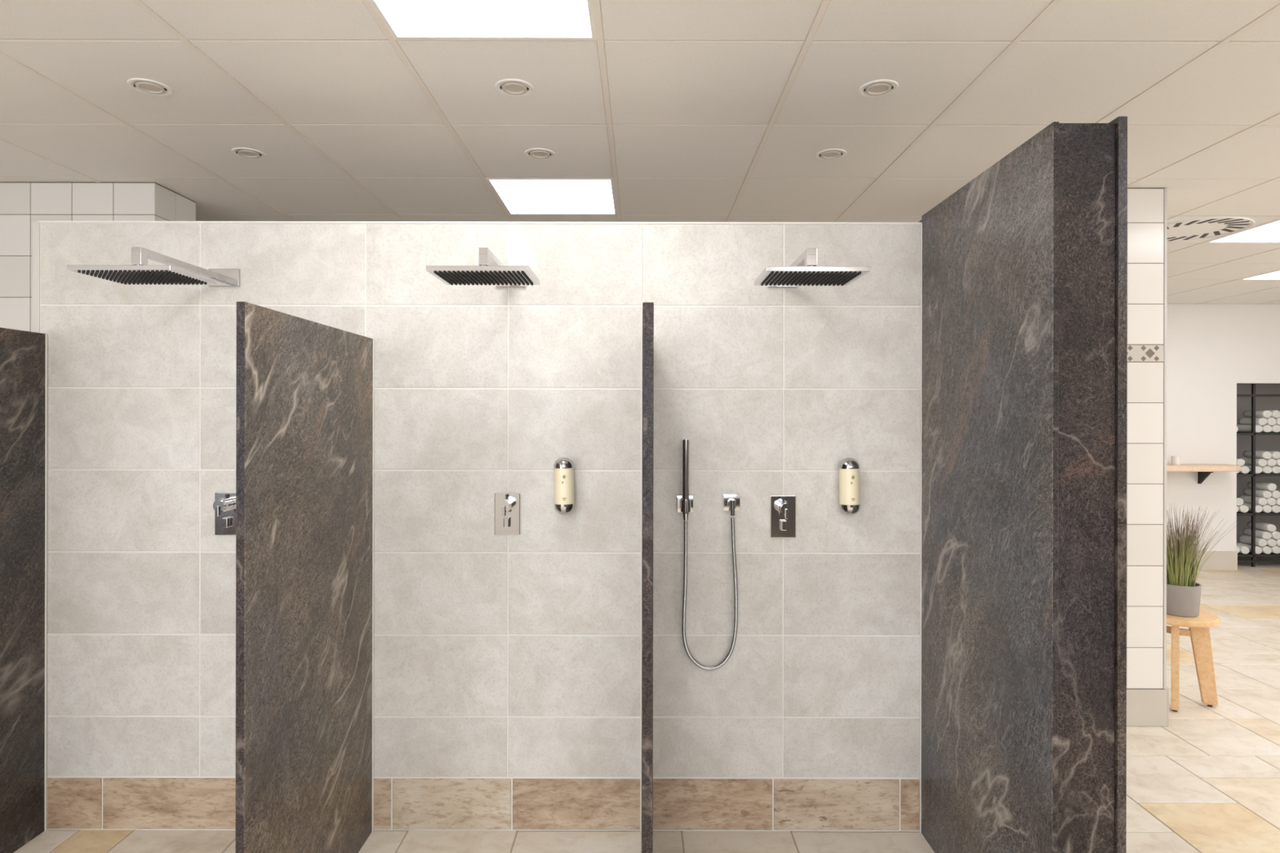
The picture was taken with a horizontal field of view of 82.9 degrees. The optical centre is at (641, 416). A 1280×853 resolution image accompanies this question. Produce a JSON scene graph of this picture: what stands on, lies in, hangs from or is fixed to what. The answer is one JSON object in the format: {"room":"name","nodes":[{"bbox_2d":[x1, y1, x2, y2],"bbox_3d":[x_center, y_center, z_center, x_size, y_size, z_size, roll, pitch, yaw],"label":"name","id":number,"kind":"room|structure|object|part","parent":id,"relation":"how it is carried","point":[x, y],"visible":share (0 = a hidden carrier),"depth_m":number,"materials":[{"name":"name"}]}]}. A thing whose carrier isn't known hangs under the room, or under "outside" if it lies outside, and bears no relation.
{"room":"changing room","nodes":[
{"label":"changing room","id":0,"kind":"room"},
{"bbox_2d":[0,182,195,331],"bbox_3d":[-3.426,0.185,3.663,2.149,2.643,0.325,0,0,0],"label":"wall","id":1,"kind":"structure","parent":0,"point":[22,204],"depth_m":3.50,"materials":[{"name":"white tile"}]},
{"bbox_2d":[39,220,921,831],"bbox_3d":[-0.586,0.400,2.727,3.230,2.225,0.162,0,0,0],"label":"wall","id":2,"kind":"structure","parent":0,"point":[496,656],"depth_m":2.65,"materials":[{"name":"tile"}]},
{"bbox_2d":[66,247,239,286],"bbox_3d":[-1.519,-0.480,2.377,0.300,0.116,0.541,0,0,0],"label":"shower","id":3,"kind":"object","parent":2,"relation":"attached to","point":[175,272],"visible":1,"depth_m":2.21,"materials":[{"name":"silver metal"}]},
{"bbox_3d":[-1.519,-0.434,2.222,0.300,0.014,0.230,0,0,0],"label":"head plate","id":4,"kind":"part","parent":3,"relation":"part of","materials":[{"name":"silver metal"}]},
{"bbox_3d":[-1.519,-0.485,2.408,0.030,0.052,0.456,0,0,0],"label":"arm","id":5,"kind":"part","parent":3,"relation":"part of","materials":[{"name":"silver metal"}]},
{"bbox_2d":[213,492,235,534],"bbox_3d":[-1.506,0.353,2.611,0.092,0.154,0.074,0,0,0],"label":"shower mixer","id":6,"kind":"object","parent":2,"relation":"attached to","point":[224,503],"visible":0.93,"depth_m":2.64,"materials":[{"name":"silver metal"}]},
{"bbox_3d":[-1.506,0.326,2.583,0.038,0.055,0.018,0,0,0],"label":"lever","id":7,"kind":"part","parent":6,"relation":"part of","materials":[{"name":"silver metal"}]},
{"bbox_3d":[-1.506,0.318,2.614,0.048,0.048,0.051,0,0,0],"label":"knob","id":8,"kind":"part","parent":6,"relation":"part of","materials":[{"name":"silver metal"}]},
{"bbox_2d":[46,777,919,830],"bbox_3d":[-0.592,1.415,2.650,3.212,0.185,0.009,0,0,0],"label":"baseboard","id":9,"kind":"structure","parent":2,"relation":"attached to","point":[128,803],"depth_m":2.65,"materials":[{"name":"tile"}]},
{"bbox_2d":[426,247,539,287],"bbox_3d":[-0.476,-0.479,2.377,0.300,0.116,0.541,0,0,0],"label":"shower","id":10,"kind":"object","parent":2,"relation":"attached to","point":[490,271],"visible":1,"depth_m":2.18,"materials":[{"name":"silver metal"}]},
{"bbox_3d":[-0.476,-0.432,2.222,0.300,0.014,0.230,0,0,0],"label":"head plate","id":11,"kind":"part","parent":10,"relation":"part of","materials":[{"name":"silver metal"}]},
{"bbox_3d":[-0.476,-0.483,2.408,0.030,0.052,0.456,0,0,0],"label":"arm","id":12,"kind":"part","parent":10,"relation":"part of","materials":[{"name":"silver metal"}]},
{"bbox_2d":[494,492,519,534],"bbox_3d":[-0.488,0.353,2.611,0.092,0.154,0.074,0,0,0],"label":"shower mixer","id":13,"kind":"object","parent":2,"relation":"attached to","point":[507,504],"visible":1,"depth_m":2.64,"materials":[{"name":"silver metal"}]},
{"bbox_3d":[-0.488,0.326,2.583,0.038,0.055,0.018,0,0,0],"label":"lever","id":14,"kind":"part","parent":13,"relation":"part of","materials":[{"name":"silver metal"}]},
{"bbox_3d":[-0.488,0.317,2.614,0.048,0.048,0.051,0,0,0],"label":"knob","id":15,"kind":"part","parent":13,"relation":"part of","materials":[{"name":"silver metal"}]},
{"bbox_2d":[553,457,575,515],"bbox_3d":[-0.276,0.248,2.604,0.074,0.208,0.087,-1,0,0],"label":"soap dispenser","id":16,"kind":"object","parent":2,"relation":"attached to","point":[564,493],"visible":1,"depth_m":2.57,"materials":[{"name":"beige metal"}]},
{"bbox_2d":[554,467,574,504],"bbox_3d":[-0.276,0.246,2.598,0.070,0.128,0.070,-1,0,0],"label":"bottle","id":17,"kind":"object","parent":16,"relation":"on","point":[564,493],"depth_m":2.57,"materials":[{"name":"plastic"}]},
{"bbox_2d":[676,439,739,670],"bbox_3d":[0.244,0.500,2.612,0.230,0.837,0.071,0,0,0],"label":"shower","id":18,"kind":"object","parent":2,"relation":"attached to","point":[731,501],"visible":1,"depth_m":2.61,"materials":[{"name":"silver metal"}]},
{"bbox_3d":[0.159,0.318,2.628,0.060,0.060,0.040,0,0,0],"label":"holder plate","id":19,"kind":"part","parent":18,"relation":"part of","materials":[{"name":"silver metal"}]},
{"bbox_3d":[0.159,0.226,2.596,0.025,0.288,0.025,0,0,0],"label":"handle","id":20,"kind":"part","parent":18,"relation":"part of","materials":[{"name":"silver metal"}]},
{"bbox_2d":[723,493,739,515],"bbox_3d":[0.329,0.319,2.625,0.060,0.074,0.045,0,0,0],"label":"outlet","id":21,"kind":"object","parent":18,"relation":"attached to","point":[731,501],"depth_m":2.64,"materials":[{"name":"silver metal"}]},
{"bbox_2d":[769,495,795,537],"bbox_3d":[0.516,0.364,2.611,0.092,0.154,0.074,0,0,0],"label":"shower mixer","id":22,"kind":"object","parent":2,"relation":"attached to","point":[782,508],"visible":1,"depth_m":2.64,"materials":[{"name":"silver metal"}]},
{"bbox_3d":[0.516,0.328,2.614,0.048,0.048,0.051,0,0,0],"label":"knob","id":23,"kind":"part","parent":22,"relation":"part of","materials":[{"name":"silver metal"}]},
{"bbox_3d":[0.516,0.336,2.583,0.038,0.055,0.018,0,0,0],"label":"lever","id":24,"kind":"part","parent":22,"relation":"part of","materials":[{"name":"silver metal"}]},
{"bbox_2d":[754,248,869,287],"bbox_3d":[0.514,-0.477,2.377,0.300,0.116,0.541,0,0,0],"label":"shower","id":25,"kind":"object","parent":2,"relation":"attached to","point":[804,271],"visible":1,"depth_m":2.18,"materials":[{"name":"silver metal"}]},
{"bbox_3d":[0.514,-0.481,2.408,0.030,0.052,0.456,0,0,0],"label":"arm","id":26,"kind":"part","parent":25,"relation":"part of","materials":[{"name":"silver metal"}]},
{"bbox_3d":[0.514,-0.430,2.222,0.300,0.014,0.230,0,0,0],"label":"head plate","id":27,"kind":"part","parent":25,"relation":"part of","materials":[{"name":"silver metal"}]},
{"bbox_2d":[838,457,860,515],"bbox_3d":[0.746,0.250,2.604,0.074,0.208,0.087,-1,0,0],"label":"soap dispenser","id":28,"kind":"object","parent":2,"relation":"attached to","point":[849,468],"visible":1,"depth_m":2.57,"materials":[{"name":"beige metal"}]},
{"bbox_2d":[839,468,859,505],"bbox_3d":[0.746,0.248,2.598,0.070,0.128,0.070,-1,0,0],"label":"bottle","id":29,"kind":"object","parent":28,"relation":"on","point":[849,478],"depth_m":2.57,"materials":[{"name":"plastic"}]},
{"bbox_2d":[0,0,1279,304],"bbox_3d":[1.752,-1.186,1.995,12.700,0.122,10.590,0,0,0],"label":"ceiling","id":30,"kind":"structure","parent":0,"point":[694,110],"depth_m":2.64,"materials":[{"name":"paint"}]},
{"bbox_2d":[127,78,173,96],"bbox_3d":[-1.685,-1.130,2.490,0.132,0.006,0.132,0,0,-17],"label":"recessed light","id":31,"kind":"object","parent":30,"relation":"in","point":[148,86],"visible":1,"depth_m":2.49,"materials":[{"name":"white paint"}]},
{"bbox_2d":[231,147,266,159],"bbox_3d":[-1.685,-1.130,3.115,0.132,0.006,0.132,0,0,-17],"label":"recessed light","id":32,"kind":"object","parent":30,"relation":"in","point":[246,153],"visible":1,"depth_m":3.11,"materials":[{"name":"white paint"}]},
{"bbox_2d":[368,0,596,39],"bbox_3d":[-0.435,-1.140,1.867,0.609,0.022,0.609,0,0,0],"label":"recessed light","id":33,"kind":"object","parent":30,"relation":"in","point":[405,20],"visible":0.9,"depth_m":2.07,"materials":[{"name":"white paint"}]},
{"bbox_2d":[494,78,533,97],"bbox_3d":[-0.435,-1.127,2.490,0.132,0.006,0.132,0,0,-6],"label":"recessed light","id":34,"kind":"object","parent":30,"relation":"in","point":[515,89],"visible":1,"depth_m":2.49,"materials":[{"name":"white paint"}]},
{"bbox_2d":[524,147,555,159],"bbox_3d":[-0.435,-1.127,3.115,0.132,0.006,0.132,0,0,-6],"label":"recessed light","id":35,"kind":"object","parent":30,"relation":"in","point":[539,153],"visible":1,"depth_m":3.11,"materials":[{"name":"white paint"}]},
{"bbox_2d":[485,177,617,214],"bbox_3d":[-0.435,-1.140,3.743,0.609,0.022,0.609,0,0,0],"label":"recessed light","id":36,"kind":"object","parent":30,"relation":"in","point":[518,196],"visible":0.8,"depth_m":3.71,"materials":[{"name":"white paint"}]},
{"bbox_2d":[814,148,846,159],"bbox_3d":[0.815,-1.125,3.115,0.132,0.006,0.132,0,0,11],"label":"recessed light","id":37,"kind":"object","parent":30,"relation":"in","point":[830,153],"visible":1,"depth_m":3.11,"materials":[{"name":"white paint"}]},
{"bbox_2d":[857,79,898,97],"bbox_3d":[0.815,-1.125,2.490,0.132,0.006,0.132,0,0,11],"label":"recessed light","id":38,"kind":"object","parent":30,"relation":"in","point":[882,89],"visible":1,"depth_m":2.48,"materials":[{"name":"white paint"}]},
{"bbox_2d":[1167,215,1279,242],"bbox_3d":[3.314,-1.129,4.367,0.605,0.021,0.605,0,0,0],"label":"ceiling vent","id":39,"kind":"object","parent":30,"relation":"in","point":[1182,228],"visible":0.66,"depth_m":4.26,"materials":[{"name":"metal"}]},
{"bbox_2d":[1208,220,1279,243],"bbox_3d":[3.939,-1.132,4.367,0.609,0.022,0.609,0,0,0],"label":"recessed light","id":40,"kind":"object","parent":30,"relation":"in","point":[1269,233],"visible":0.68,"depth_m":4.52,"materials":[{"name":"white paint"}]},
{"bbox_2d":[1240,271,1279,279],"bbox_3d":[5.189,-1.130,5.617,0.609,0.022,0.609,0,0,0],"label":"recessed light","id":41,"kind":"object","parent":30,"relation":"in","point":[1274,275],"visible":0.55,"depth_m":5.83,"materials":[{"name":"white paint"}]},
{"bbox_2d":[13,556,1279,852],"bbox_3d":[1.747,1.566,2.420,12.700,0.100,11.540,0,0,0],"label":"floor","id":42,"kind":"structure","parent":0,"point":[1208,780],"depth_m":2.88,"materials":[{"name":"beige tile"}]},
{"bbox_2d":[0,327,47,852],"bbox_3d":[-2.183,0.603,2.122,0.031,1.812,1.044,0,0,0],"label":"wall","id":43,"kind":"structure","parent":42,"relation":"on","point":[23,353],"depth_m":2.55,"materials":[{"name":"stone"}]},
{"bbox_2d":[31,222,39,333],"bbox_3d":[-2.215,0.398,2.729,0.028,2.222,0.158,0,0,0],"label":"trim","id":44,"kind":"structure","parent":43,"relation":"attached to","point":[36,225],"depth_m":2.65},
{"bbox_2d":[235,301,374,852],"bbox_3d":[-0.990,0.613,2.217,0.032,1.796,0.854,0,0,0],"label":"wall","id":45,"kind":"structure","parent":42,"relation":"on","point":[305,388],"depth_m":2.10,"materials":[{"name":"brown stone"}]},
{"bbox_2d":[640,302,653,852],"bbox_3d":[0.016,0.615,2.217,0.036,1.796,0.854,0,0,0],"label":"wall","id":46,"kind":"structure","parent":42,"relation":"on","point":[647,341],"depth_m":1.79,"materials":[{"name":"stone"}]},
{"bbox_2d":[919,115,1127,852],"bbox_3d":[1.110,0.385,2.423,0.186,2.260,1.254,0,0,0],"label":"wall","id":47,"kind":"structure","parent":42,"relation":"on","point":[1024,407],"depth_m":1.90,"materials":[{"name":"stone"}]},
{"bbox_2d":[1166,608,1220,711],"bbox_3d":[2.845,1.278,3.862,0.374,0.480,0.374,0,0,0],"label":"wooden stool","id":48,"kind":"object","parent":42,"relation":"on","point":[1198,632],"visible":0.54,"depth_m":3.78,"materials":[{"name":"brown wood"}]},
{"bbox_3d":[2.778,1.289,3.772,0.034,0.434,0.134,0,0,37],"label":"leg","id":49,"kind":"part","parent":48,"relation":"part of","materials":[{"name":"brown wood"}]},
{"bbox_3d":[2.845,1.055,3.862,0.374,0.034,0.374,0,0,0],"label":"seat","id":50,"kind":"part","parent":48,"relation":"part of","materials":[{"name":"brown wood"}]},
{"bbox_2d":[1166,503,1235,617],"bbox_3d":[2.817,0.747,3.850,0.493,0.582,0.410,0,0,10],"label":"potted grass","id":51,"kind":"object","parent":48,"relation":"on","point":[1183,592],"depth_m":3.77,"materials":[{"name":"plant"}]},
{"bbox_3d":[2.953,1.289,3.814,0.126,0.434,0.034,0,0,24],"label":"leg","id":52,"kind":"part","parent":48,"relation":"part of","materials":[{"name":"brown wood"}]},
{"bbox_2d":[1236,383,1279,567],"bbox_3d":[6.424,0.521,7.581,1.474,2.005,0.462,0,0,0],"label":"towel rack","id":53,"kind":"object","parent":42,"relation":"on","point":[1253,395],"visible":0.13,"depth_m":7.35,"materials":[{"name":"metal"}]},
{"bbox_2d":[1236,505,1248,512],"bbox_3d":[6.133,0.938,7.500,0.088,0.078,0.266,0,0,-1],"label":"rolled towel","id":54,"kind":"object","parent":53,"relation":"on","point":[1242,508],"visible":0.45,"depth_m":7.37,"materials":[{"name":"fabric"}]},
{"bbox_2d":[1236,544,1249,554],"bbox_3d":[6.144,1.357,7.500,0.082,0.080,0.266,0,0,-1],"label":"rolled towel","id":55,"kind":"object","parent":53,"relation":"on","point":[1243,549],"visible":0.41,"depth_m":7.37,"materials":[{"name":"fabric"}]},
{"bbox_2d":[1238,466,1249,473],"bbox_3d":[6.146,0.540,7.500,0.083,0.079,0.266,0,0,0],"label":"rolled towel","id":56,"kind":"object","parent":53,"relation":"on","point":[1245,469],"visible":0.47,"depth_m":7.37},
{"bbox_2d":[1236,542,1262,554],"bbox_3d":[6.275,1.358,7.500,0.086,0.077,0.266,0,0,1],"label":"rolled towel","id":57,"kind":"object","parent":53,"relation":"on","point":[1258,549],"visible":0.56,"depth_m":7.41,"materials":[{"name":"fabric"}]},
{"bbox_2d":[1238,534,1266,546],"bbox_3d":[6.322,1.280,7.500,0.085,0.080,0.266,0,0,-1],"label":"rolled towel","id":58,"kind":"object","parent":57,"relation":"on","point":[1243,539],"visible":0.94,"depth_m":7.48,"materials":[{"name":"fabric"}]},
{"bbox_2d":[1243,528,1271,538],"bbox_3d":[6.371,1.208,7.500,0.088,0.078,0.266,0,0,1],"label":"rolled towel","id":59,"kind":"object","parent":58,"relation":"on","point":[1247,531],"visible":0.96,"depth_m":7.43,"materials":[{"name":"fabric"}]},
{"bbox_2d":[1247,520,1275,531],"bbox_3d":[6.417,1.131,7.500,0.086,0.078,0.266,0,0,1],"label":"rolled towel","id":60,"kind":"object","parent":59,"relation":"on","point":[1260,526],"visible":0.75,"depth_m":7.43,"materials":[{"name":"fabric"}]},
{"bbox_2d":[1236,424,1262,432],"bbox_3d":[6.278,0.122,7.500,0.082,0.080,0.266,0,0,-1],"label":"rolled towel","id":61,"kind":"object","parent":53,"relation":"on","point":[1242,428],"visible":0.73,"depth_m":7.47,"materials":[{"name":"fabric"}]},
{"bbox_2d":[1241,502,1262,512],"bbox_3d":[6.275,0.937,7.500,0.085,0.080,0.266,0,0,-1],"label":"rolled towel","id":62,"kind":"object","parent":53,"relation":"on","point":[1259,508],"visible":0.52,"depth_m":7.38,"materials":[{"name":"fabric"}]},
{"bbox_2d":[1238,495,1266,505],"bbox_3d":[6.323,0.862,7.500,0.084,0.079,0.266,0,0,-1],"label":"rolled towel","id":63,"kind":"object","parent":62,"relation":"on","point":[1246,499],"visible":0.77,"depth_m":7.42,"materials":[{"name":"fabric"}]},
{"bbox_2d":[1242,465,1262,473],"bbox_3d":[6.278,0.541,7.500,0.087,0.078,0.266,0,0,1],"label":"rolled towel","id":64,"kind":"object","parent":53,"relation":"on","point":[1259,469],"visible":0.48,"depth_m":7.37,"materials":[{"name":"fabric"}]},
{"bbox_3d":[6.216,0.520,7.362,0.024,2.005,0.024,0,0,0],"label":"post","id":65,"kind":"part","parent":53,"relation":"part of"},
{"bbox_2d":[1244,542,1271,554],"bbox_3d":[6.370,1.359,7.500,0.085,0.078,0.266,0,0,0],"label":"rolled towel","id":66,"kind":"object","parent":53,"relation":"on","point":[1265,549],"visible":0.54,"depth_m":7.37,"materials":[{"name":"fabric"}]},
{"bbox_3d":[6.425,-0.217,7.362,1.450,0.024,0.016,0,0,0],"label":"rail","id":67,"kind":"part","parent":53,"relation":"part of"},
{"bbox_2d":[1236,511,1279,515],"bbox_3d":[6.423,0.992,7.570,1.450,0.022,0.440,0,0,0],"label":"shelf","id":68,"kind":"object","parent":53,"relation":"attached to","point":[1253,513],"depth_m":7.35,"materials":[{"name":"metal"}]},
{"bbox_2d":[1236,472,1279,476],"bbox_3d":[6.424,0.593,7.570,1.450,0.022,0.440,0,0,0],"label":"shelf","id":69,"kind":"object","parent":53,"relation":"attached to","point":[1253,474],"depth_m":7.35,"materials":[{"name":"metal"}]},
{"bbox_2d":[1236,431,1279,435],"bbox_3d":[6.425,0.174,7.570,1.450,0.022,0.440,0,0,0],"label":"shelf","id":70,"kind":"object","parent":53,"relation":"attached to","point":[1252,433],"depth_m":7.35,"materials":[{"name":"metal"}]},
{"bbox_2d":[1237,551,1279,556],"bbox_3d":[6.423,1.410,7.570,1.450,0.022,0.440,0,0,0],"label":"shelf","id":71,"kind":"object","parent":53,"relation":"attached to","point":[1253,553],"depth_m":7.35,"materials":[{"name":"metal"}]},
{"bbox_3d":[6.422,1.467,7.362,1.450,0.025,0.016,0,0,0],"label":"rail","id":72,"kind":"part","parent":53,"relation":"part of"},
{"bbox_2d":[1257,504,1271,512],"bbox_3d":[6.369,0.938,7.500,0.083,0.080,0.266,0,0,0],"label":"rolled towel","id":73,"kind":"object","parent":53,"relation":"on","point":[1266,508],"visible":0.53,"depth_m":7.37,"materials":[{"name":"fabric"}]},
{"bbox_2d":[1259,466,1271,473],"bbox_3d":[6.372,0.540,7.500,0.089,0.077,0.266,0,0,-1],"label":"rolled towel","id":74,"kind":"object","parent":53,"relation":"on","point":[1266,469],"visible":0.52,"depth_m":7.37,"materials":[{"name":"fabric"}]},
{"bbox_2d":[1239,457,1266,466],"bbox_3d":[6.324,0.466,7.500,0.084,0.079,0.266,0,0,0],"label":"rolled towel","id":75,"kind":"object","parent":74,"relation":"on","point":[1259,462],"visible":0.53,"depth_m":7.41,"materials":[{"name":"fabric"}]},
{"bbox_2d":[1255,457,1275,466],"bbox_3d":[6.418,0.463,7.500,0.085,0.080,0.266,0,0,1],"label":"rolled towel","id":76,"kind":"object","parent":74,"relation":"on","point":[1270,462],"visible":0.44,"depth_m":7.37,"materials":[{"name":"fabric"}]},
{"bbox_2d":[1243,450,1271,458],"bbox_3d":[6.371,0.391,7.500,0.088,0.078,0.266,0,0,2],"label":"rolled towel","id":77,"kind":"object","parent":76,"relation":"on","point":[1261,455],"visible":0.91,"depth_m":7.43,"materials":[{"name":"fabric"}]},
{"bbox_2d":[1257,450,1279,458],"bbox_3d":[6.465,0.390,7.500,0.088,0.078,0.266,0,0,0],"label":"rolled towel","id":78,"kind":"object","parent":76,"relation":"on","point":[1275,455],"visible":0.45,"depth_m":7.37,"materials":[{"name":"fabric"}]},
{"bbox_2d":[1260,425,1271,432],"bbox_3d":[6.373,0.121,7.500,0.089,0.078,0.266,0,0,-1],"label":"rolled towel","id":79,"kind":"object","parent":53,"relation":"on","point":[1266,428],"visible":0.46,"depth_m":7.37,"materials":[{"name":"fabric"}]},
{"bbox_2d":[1238,417,1267,425],"bbox_3d":[6.326,0.048,7.500,0.087,0.078,0.266,0,0,0],"label":"rolled towel","id":80,"kind":"object","parent":79,"relation":"on","point":[1259,421],"visible":0.95,"depth_m":7.47,"materials":[{"name":"fabric"}]},
{"bbox_2d":[1243,410,1271,417],"bbox_3d":[6.372,-0.028,7.500,0.086,0.078,0.266,0,0,1],"label":"rolled towel","id":81,"kind":"object","parent":80,"relation":"on","point":[1259,414],"visible":0.97,"depth_m":7.43,"materials":[{"name":"fabric"}]},
{"bbox_2d":[1263,417,1275,425],"bbox_3d":[6.419,0.047,7.500,0.079,0.081,0.266,0,0,1],"label":"rolled towel","id":82,"kind":"object","parent":79,"relation":"on","point":[1271,421],"visible":0.48,"depth_m":7.37,"materials":[{"name":"fabric"}]},
{"bbox_2d":[1265,545,1279,553],"bbox_3d":[6.464,1.355,7.500,0.085,0.078,0.266,-1,0,-1],"label":"rolled towel","id":83,"kind":"object","parent":53,"relation":"on","point":[1275,549],"visible":0.43,"depth_m":7.37,"materials":[{"name":"fabric"}]},
{"bbox_2d":[1248,535,1276,546],"bbox_3d":[6.417,1.281,7.500,0.082,0.079,0.266,0,0,-1],"label":"rolled towel","id":84,"kind":"object","parent":83,"relation":"on","point":[1270,542],"visible":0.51,"depth_m":7.37,"materials":[{"name":"fabric"}]},
{"bbox_2d":[1265,465,1279,473],"bbox_3d":[6.468,0.540,7.500,0.088,0.078,0.266,0,0,-1],"label":"rolled towel","id":85,"kind":"object","parent":53,"relation":"on","point":[1275,469],"visible":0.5,"depth_m":7.37,"materials":[{"name":"fabric"}]},
{"bbox_2d":[1274,458,1279,466],"bbox_3d":[6.513,0.464,7.500,0.086,0.077,0.266,0,0,-1],"label":"rolled towel","id":86,"kind":"object","parent":85,"relation":"on","point":[1277,460],"visible":0.16,"depth_m":7.38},
{"bbox_2d":[1266,504,1279,512],"bbox_3d":[6.467,0.940,7.500,0.088,0.078,0.266,0,0,-1],"label":"rolled towel","id":87,"kind":"object","parent":53,"relation":"on","point":[1275,508],"visible":0.41,"depth_m":7.37,"materials":[{"name":"fabric"}]},
{"bbox_2d":[1264,497,1275,505],"bbox_3d":[6.418,0.864,7.500,0.079,0.081,0.266,0,0,1],"label":"rolled towel","id":88,"kind":"object","parent":87,"relation":"on","point":[1270,501],"visible":0.4,"depth_m":7.37,"materials":[{"name":"fabric"}]},
{"bbox_2d":[1243,488,1271,497],"bbox_3d":[6.371,0.791,7.500,0.086,0.077,0.266,0,0,1],"label":"rolled towel","id":89,"kind":"object","parent":88,"relation":"on","point":[1259,493],"visible":0.94,"depth_m":7.43,"materials":[{"name":"fabric"}]},
{"bbox_2d":[1247,481,1276,490],"bbox_3d":[6.419,0.716,7.500,0.085,0.080,0.266,0,0,-1],"label":"rolled towel","id":90,"kind":"object","parent":89,"relation":"on","point":[1259,486],"visible":0.83,"depth_m":7.44,"materials":[{"name":"fabric"}]},
{"bbox_2d":[1268,424,1279,432],"bbox_3d":[6.467,0.120,7.500,0.085,0.080,0.266,-2,0,1],"label":"rolled towel","id":91,"kind":"object","parent":53,"relation":"on","point":[1275,428],"visible":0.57,"depth_m":7.37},
{"bbox_3d":[6.037,0.937,7.500,0.088,0.078,0.266,14,0,1],"label":"rolled towel","id":92,"kind":"object","parent":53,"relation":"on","visible":0},
{"bbox_2d":[1236,497,1243,505],"bbox_3d":[6.086,0.865,7.500,0.086,0.080,0.266,0,0,1],"label":"rolled towel","id":93,"kind":"object","parent":92,"relation":"on","point":[1239,501],"visible":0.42,"depth_m":7.37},
{"bbox_3d":[6.563,0.122,7.500,0.088,0.077,0.266,-11,0,0],"label":"rolled towel","id":94,"kind":"object","parent":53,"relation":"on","visible":0},
{"bbox_2d":[1274,417,1279,425],"bbox_3d":[6.514,0.045,7.500,0.086,0.078,0.266,0,0,1],"label":"rolled towel","id":95,"kind":"object","parent":94,"relation":"on","point":[1277,420],"visible":0.16,"depth_m":7.38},
{"bbox_2d":[1269,409,1279,417],"bbox_3d":[6.467,-0.029,7.500,0.085,0.078,0.266,0,0,1],"label":"rolled towel","id":96,"kind":"object","parent":95,"relation":"on","point":[1275,414],"visible":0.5,"depth_m":7.37,"materials":[{"name":"fabric"}]},
{"label":"rolled towel","id":97,"kind":"object","parent":53,"relation":"on","visible":0},
{"bbox_2d":[1270,537,1279,546],"bbox_3d":[6.513,1.284,7.500,0.086,0.077,0.266,0,0,0],"label":"rolled towel","id":98,"kind":"object","parent":97,"relation":"on","point":[1277,541],"visible":0.18,"depth_m":7.38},
{"bbox_2d":[1255,528,1279,539],"bbox_3d":[6.464,1.207,7.500,0.082,0.080,0.266,0,0,-1],"label":"rolled towel","id":99,"kind":"object","parent":98,"relation":"on","point":[1275,535],"visible":0.46,"depth_m":7.37,"materials":[{"name":"fabric"}]},
{"bbox_3d":[6.047,0.539,7.500,0.082,0.080,0.266,-9,0,0],"label":"rolled towel","id":100,"kind":"object","parent":53,"relation":"on","visible":0},
{"bbox_2d":[1236,458,1244,466],"bbox_3d":[6.096,0.464,7.500,0.090,0.078,0.266,0,0,-1],"label":"rolled towel","id":101,"kind":"object","parent":100,"relation":"on","point":[1240,462],"visible":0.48,"depth_m":7.37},
{"bbox_2d":[1126,187,1164,689],"bbox_3d":[2.255,0.195,3.754,0.646,2.643,0.392,0,0,0],"label":"wall pillar","id":102,"kind":"structure","parent":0,"point":[1145,206],"depth_m":3.56,"materials":[{"name":"white tile"}]},
{"bbox_2d":[1126,688,1168,726],"bbox_3d":[2.281,1.427,3.751,0.608,0.178,0.398,0,0,0],"label":"baseboard","id":103,"kind":"structure","parent":102,"relation":"attached to","point":[1144,708],"depth_m":3.55,"materials":[{"name":"tile"}]},
{"bbox_2d":[1163,187,1167,688],"bbox_3d":[2.573,0.106,3.565,0.014,2.460,0.014,0,0,0],"label":"trim","id":104,"kind":"structure","parent":102,"relation":"attached to","point":[1165,333],"depth_m":3.56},
{"bbox_2d":[1166,582,1201,617],"bbox_3d":[2.840,0.957,3.835,0.196,0.161,0.196,0,0,0],"label":"pot","id":105,"kind":"object","parent":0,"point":[1183,599],"depth_m":3.76,"materials":[{"name":"ceramic"}]},
{"bbox_2d":[1166,303,1279,551],"bbox_3d":[1.750,0.185,7.250,12.500,2.663,0.120,0,0,0],"label":"wall","id":106,"kind":"structure","parent":0,"point":[1212,348],"depth_m":7.19,"materials":[{"name":"white paint"}]},
{"bbox_2d":[1166,463,1241,484],"bbox_3d":[5.199,0.565,7.040,1.200,0.195,0.300,0,0,0],"label":"wall shelf","id":107,"kind":"object","parent":106,"relation":"attached to","point":[1204,470],"visible":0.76,"depth_m":6.90,"materials":[{"name":"brown wood"}]},
{"bbox_2d":[1170,455,1181,465],"bbox_3d":[5.199,0.424,7.050,0.082,0.085,0.082,0,0,0],"label":"cup","id":108,"kind":"object","parent":107,"relation":"on","point":[1175,460],"visible":1,"depth_m":7.02,"materials":[{"name":"ceramic"}]},
{"bbox_2d":[1172,551,1237,570],"bbox_3d":[1.774,1.421,7.183,8.256,0.189,0.014,0,0,0],"label":"baseboard","id":109,"kind":"structure","parent":106,"relation":"attached to","point":[1217,560],"depth_m":7.17,"materials":[{"name":"paint"}]},
{"bbox_2d":[1236,383,1279,543],"bbox_3d":[6.602,0.349,7.640,2.235,2.350,0.660,0,0,0],"label":"wall","id":110,"kind":"structure","parent":0,"point":[1263,442],"depth_m":7.91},
{"bbox_3d":[6.559,0.939,7.500,0.088,0.078,0.266,-16,0,0],"label":"rolled towel","id":111,"kind":"object","parent":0,"visible":0},
{"bbox_2d":[1273,497,1279,505],"bbox_3d":[6.514,0.865,7.500,0.088,0.077,0.266,0,0,0],"label":"rolled towel","id":112,"kind":"object","parent":111,"relation":"on","point":[1277,500],"visible":0.22,"depth_m":7.38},
{"bbox_2d":[1255,488,1279,497],"bbox_3d":[6.466,0.790,7.500,0.080,0.081,0.266,0,0,0],"label":"rolled towel","id":113,"kind":"object","parent":112,"relation":"on","point":[1275,494],"visible":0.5,"depth_m":7.37,"materials":[{"name":"fabric"}]}
]}

